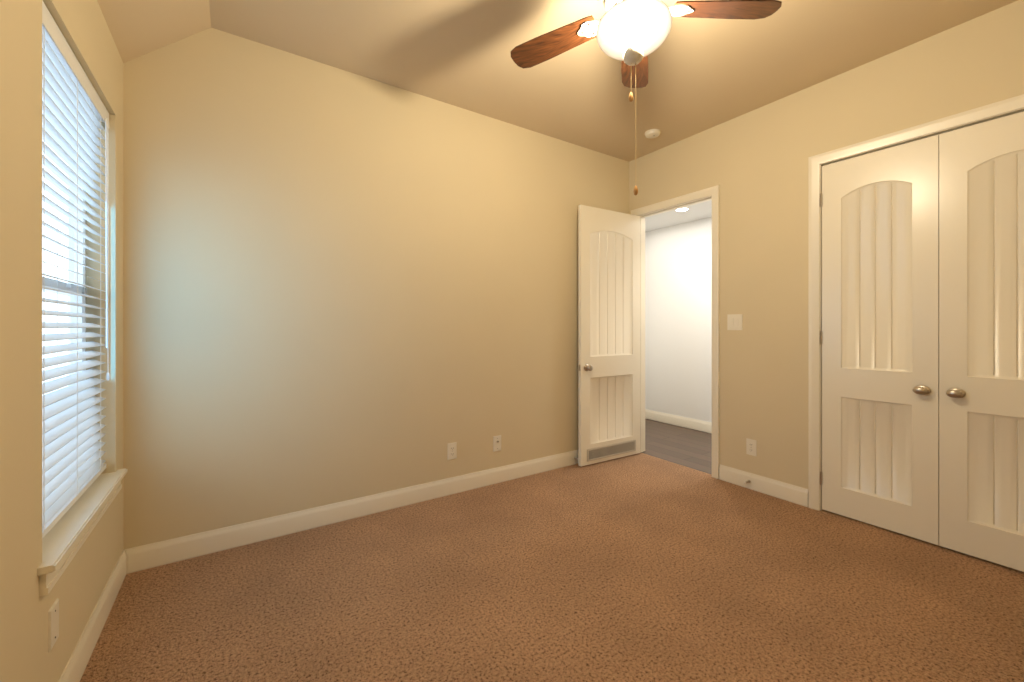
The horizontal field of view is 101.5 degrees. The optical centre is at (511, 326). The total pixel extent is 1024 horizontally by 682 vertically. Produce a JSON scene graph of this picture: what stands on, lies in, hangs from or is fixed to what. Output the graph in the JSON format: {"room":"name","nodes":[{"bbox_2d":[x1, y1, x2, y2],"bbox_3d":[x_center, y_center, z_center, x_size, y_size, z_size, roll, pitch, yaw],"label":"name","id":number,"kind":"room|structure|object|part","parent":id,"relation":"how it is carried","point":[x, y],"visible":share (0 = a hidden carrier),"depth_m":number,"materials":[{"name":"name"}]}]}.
{"room":"empty bedroom","nodes":[
{"label":"empty bedroom","id":0,"kind":"room"},
{"bbox_2d":[0,0,122,681],"bbox_3d":[-1.151,-0.261,0.706,0.160,3.250,3.771,0,0,-34],"label":"wall","id":1,"kind":"structure","parent":0,"point":[77,588],"depth_m":1.24,"materials":[{"name":"paint"}]},
{"bbox_2d":[48,598,58,651],"bbox_3d":[-1.482,0.965,1.353,0.008,0.128,0.078,0,0,-34],"label":"outlet","id":2,"kind":"object","parent":1,"relation":"attached to","point":[53,623],"visible":0.98,"depth_m":1.34,"materials":[{"name":"beige plastic"}]},
{"bbox_2d":[42,165,86,385],"bbox_3d":[-1.800,-0.162,1.608,0.070,1.768,0.953,0,0,-34],"label":"window","id":3,"kind":"structure","parent":1,"relation":"in","point":[52,283],"depth_m":1.95,"materials":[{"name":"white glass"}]},
{"bbox_2d":[42,144,74,387],"bbox_3d":[-1.811,-0.162,1.601,0.004,1.728,0.913,0,0,-34],"label":"window panel","id":4,"kind":"object","parent":3,"relation":"attached to","point":[59,264],"depth_m":1.78,"materials":[{"name":"clear glass"}]},
{"bbox_2d":[42,0,109,538],"bbox_3d":[-1.741,-0.175,1.648,0.077,1.738,0.941,0,0,-34],"label":"window blinds","id":5,"kind":"object","parent":1,"relation":"attached to","point":[75,113],"visible":0.75,"depth_m":1.64,"materials":[{"name":"white plastic"}]},
{"bbox_2d":[37,468,127,596],"bbox_3d":[-1.728,0.768,1.656,0.143,0.092,1.033,0,0,-34],"label":"window sill","id":6,"kind":"structure","parent":1,"relation":"attached to","point":[66,536],"depth_m":1.52,"materials":[{"name":"paint"}]},
{"bbox_2d":[58,550,129,681],"bbox_3d":[-1.087,1.250,0.766,0.014,0.128,3.420,0,0,-34],"label":"baseboard","id":7,"kind":"structure","parent":1,"relation":"attached to","point":[74,670],"depth_m":1.73,"materials":[{"name":"paint"}]},
{"bbox_2d":[123,28,628,549],"bbox_3d":[-0.462,-0.261,3.357,4.246,3.250,0.120,0,0,-34],"label":"wall","id":8,"kind":"structure","parent":0,"point":[339,286],"depth_m":2.77,"materials":[{"name":"paint"}]},
{"bbox_2d":[124,450,577,572],"bbox_3d":[-0.404,1.250,3.306,3.966,0.128,0.030,0,0,-34],"label":"baseboard","id":9,"kind":"structure","parent":8,"relation":"attached to","point":[144,557],"depth_m":2.75,"materials":[{"name":"paint"}]},
{"bbox_2d":[447,442,456,459],"bbox_3d":[-0.468,0.979,3.276,0.078,0.128,0.010,0,0,-34],"label":"outlet","id":10,"kind":"object","parent":8,"relation":"attached to","point":[451,450],"visible":1,"depth_m":3.27,"materials":[{"name":"beige plastic"}]},
{"bbox_2d":[493,435,500,451],"bbox_3d":[-0.120,0.984,3.504,0.078,0.128,0.016,0,0,-34],"label":"outlet","id":11,"kind":"object","parent":8,"relation":"attached to","point":[496,443],"visible":1,"depth_m":3.50,"materials":[{"name":"beige plastic"}]},
{"bbox_2d":[80,453,1023,681],"bbox_3d":[0.830,1.339,2.048,4.946,0.050,3.731,0,0,-34],"label":"floor","id":12,"kind":"structure","parent":0,"point":[640,567],"depth_m":2.02,"materials":[{"name":"brown carpet"}]},
{"bbox_2d":[97,0,1017,161],"bbox_3d":[0.538,-1.641,1.854,4.246,0.490,3.731,0,0,-34],"label":"ceiling","id":13,"kind":"structure","parent":0,"point":[704,74],"depth_m":2.60,"materials":[{"name":"paint"}]},
{"bbox_2d":[511,0,781,194],"bbox_3d":[0.516,-1.163,1.853,1.221,1.146,1.258,0,0,-34],"label":"ceiling fan","id":14,"kind":"object","parent":13,"relation":"hanging from","point":[544,47],"depth_m":1.88,"materials":[{"name":"brown"}]},
{"bbox_3d":[0.548,-0.892,1.885,0.044,0.605,0.021,0,0,-14],"label":"ceiling fan cord","id":15,"kind":"part","parent":14,"relation":"part of","materials":[{"name":"gold metal"}]},
{"bbox_3d":[0.547,-1.311,1.885,0.330,0.158,0.330,0,0,-34],"label":"ceiling fan shade","id":16,"kind":"part","parent":14,"relation":"part of","materials":[{"name":"white glass"}]},
{"bbox_2d":[645,129,659,137],"bbox_3d":[1.258,-1.717,3.742,0.132,0.038,0.132,0,0,-34],"label":"smoke detector","id":17,"kind":"object","parent":13,"relation":"attached to","point":[652,133],"visible":1,"depth_m":3.71,"materials":[{"name":"beige plastic"}]},
{"bbox_2d":[641,419,711,473],"bbox_3d":[2.037,1.343,4.630,1.475,0.042,2.650,0,0,-34],"label":"floor","id":18,"kind":"structure","parent":0,"point":[687,447],"depth_m":4.63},
{"bbox_2d":[645,217,711,433],"bbox_3d":[1.487,-0.041,4.264,0.004,2.810,2.650,0,0,-34],"label":"wall","id":19,"kind":"structure","parent":0,"point":[678,319],"depth_m":4.04,"materials":[{"name":"white paint"}]},
{"bbox_2d":[645,409,711,432],"bbox_3d":[2.562,1.250,4.979,0.014,0.128,2.450,0,0,-34],"label":"baseboard","id":20,"kind":"structure","parent":19,"relation":"attached to","point":[700,425],"depth_m":5.49,"materials":[{"name":"paint"}]},
{"bbox_2d":[645,200,711,231],"bbox_3d":[2.068,-1.396,4.650,1.400,0.100,2.650,0,0,-34],"label":"ceiling","id":21,"kind":"structure","parent":0,"point":[699,211],"depth_m":5.18,"materials":[{"name":"white paint"}]},
{"bbox_2d":[674,207,689,211],"bbox_3d":[1.955,-1.342,4.809,0.170,0.008,0.170,0,0,-34],"label":"recessed light","id":22,"kind":"object","parent":21,"relation":"in","point":[682,209],"visible":0.71,"depth_m":4.79,"materials":[{"name":"beige"}]},
{"bbox_2d":[629,0,1023,488],"bbox_3d":[1.990,-0.261,3.397,0.120,3.250,4.690,0,0,-34],"label":"wall","id":23,"kind":"structure","parent":0,"point":[753,164],"depth_m":3.18,"materials":[{"name":"paint"}]},
{"bbox_2d":[727,314,742,329],"bbox_3d":[1.854,-0.033,3.482,0.012,0.132,0.124,0,0,-34],"label":"double light switch","id":24,"kind":"object","parent":23,"relation":"attached to","point":[734,321],"visible":1,"depth_m":3.48,"materials":[{"name":"beige plastic"}]},
{"bbox_2d":[746,438,756,455],"bbox_3d":[1.929,0.977,3.371,0.010,0.128,0.078,0,0,-34],"label":"outlet","id":25,"kind":"object","parent":23,"relation":"attached to","point":[751,446],"visible":1,"depth_m":3.37,"materials":[{"name":"beige plastic"}]},
{"bbox_2d":[719,464,807,506],"bbox_3d":[1.966,1.250,3.312,0.014,0.128,0.664,0,0,-34],"label":"baseboard","id":26,"kind":"structure","parent":23,"relation":"attached to","point":[778,489],"depth_m":3.27,"materials":[{"name":"paint"}]},
{"bbox_2d":[631,94,1023,510],"bbox_3d":[2.130,0.071,3.190,0.126,2.485,2.860,0,0,-34],"label":"door frames","id":27,"kind":"structure","parent":23,"relation":"in","point":[642,306],"depth_m":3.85,"materials":[{"name":"paint"}]},
{"bbox_2d":[578,205,640,465],"bbox_3d":[0.965,0.087,4.113,0.815,2.430,0.171,0,0,-34],"label":"entry door","id":28,"kind":"structure","parent":27,"relation":"attached to","point":[609,334],"depth_m":4.07,"materials":[{"name":"paint"}]},
{"bbox_2d":[820,135,938,544],"bbox_3d":[2.354,0.082,2.725,0.100,2.440,0.601,0,0,-34],"label":"door","id":29,"kind":"structure","parent":27,"relation":"attached to","point":[879,337],"depth_m":2.70,"materials":[{"name":"paint"}]},
{"bbox_2d":[939,111,1023,571],"bbox_3d":[2.689,0.082,2.222,0.100,2.440,0.601,0,0,-34],"label":"door","id":30,"kind":"structure","parent":27,"relation":"attached to","point":[981,340],"depth_m":2.34,"materials":[{"name":"paint"}]},
{"label":"outside","id":31,"kind":"structure","parent":0,"visible":0},
{"bbox_2d":[42,140,67,393],"bbox_3d":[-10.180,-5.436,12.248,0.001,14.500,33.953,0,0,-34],"label":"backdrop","id":32,"kind":"structure","parent":31,"point":[51,234],"depth_m":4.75,"materials":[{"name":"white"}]}
]}

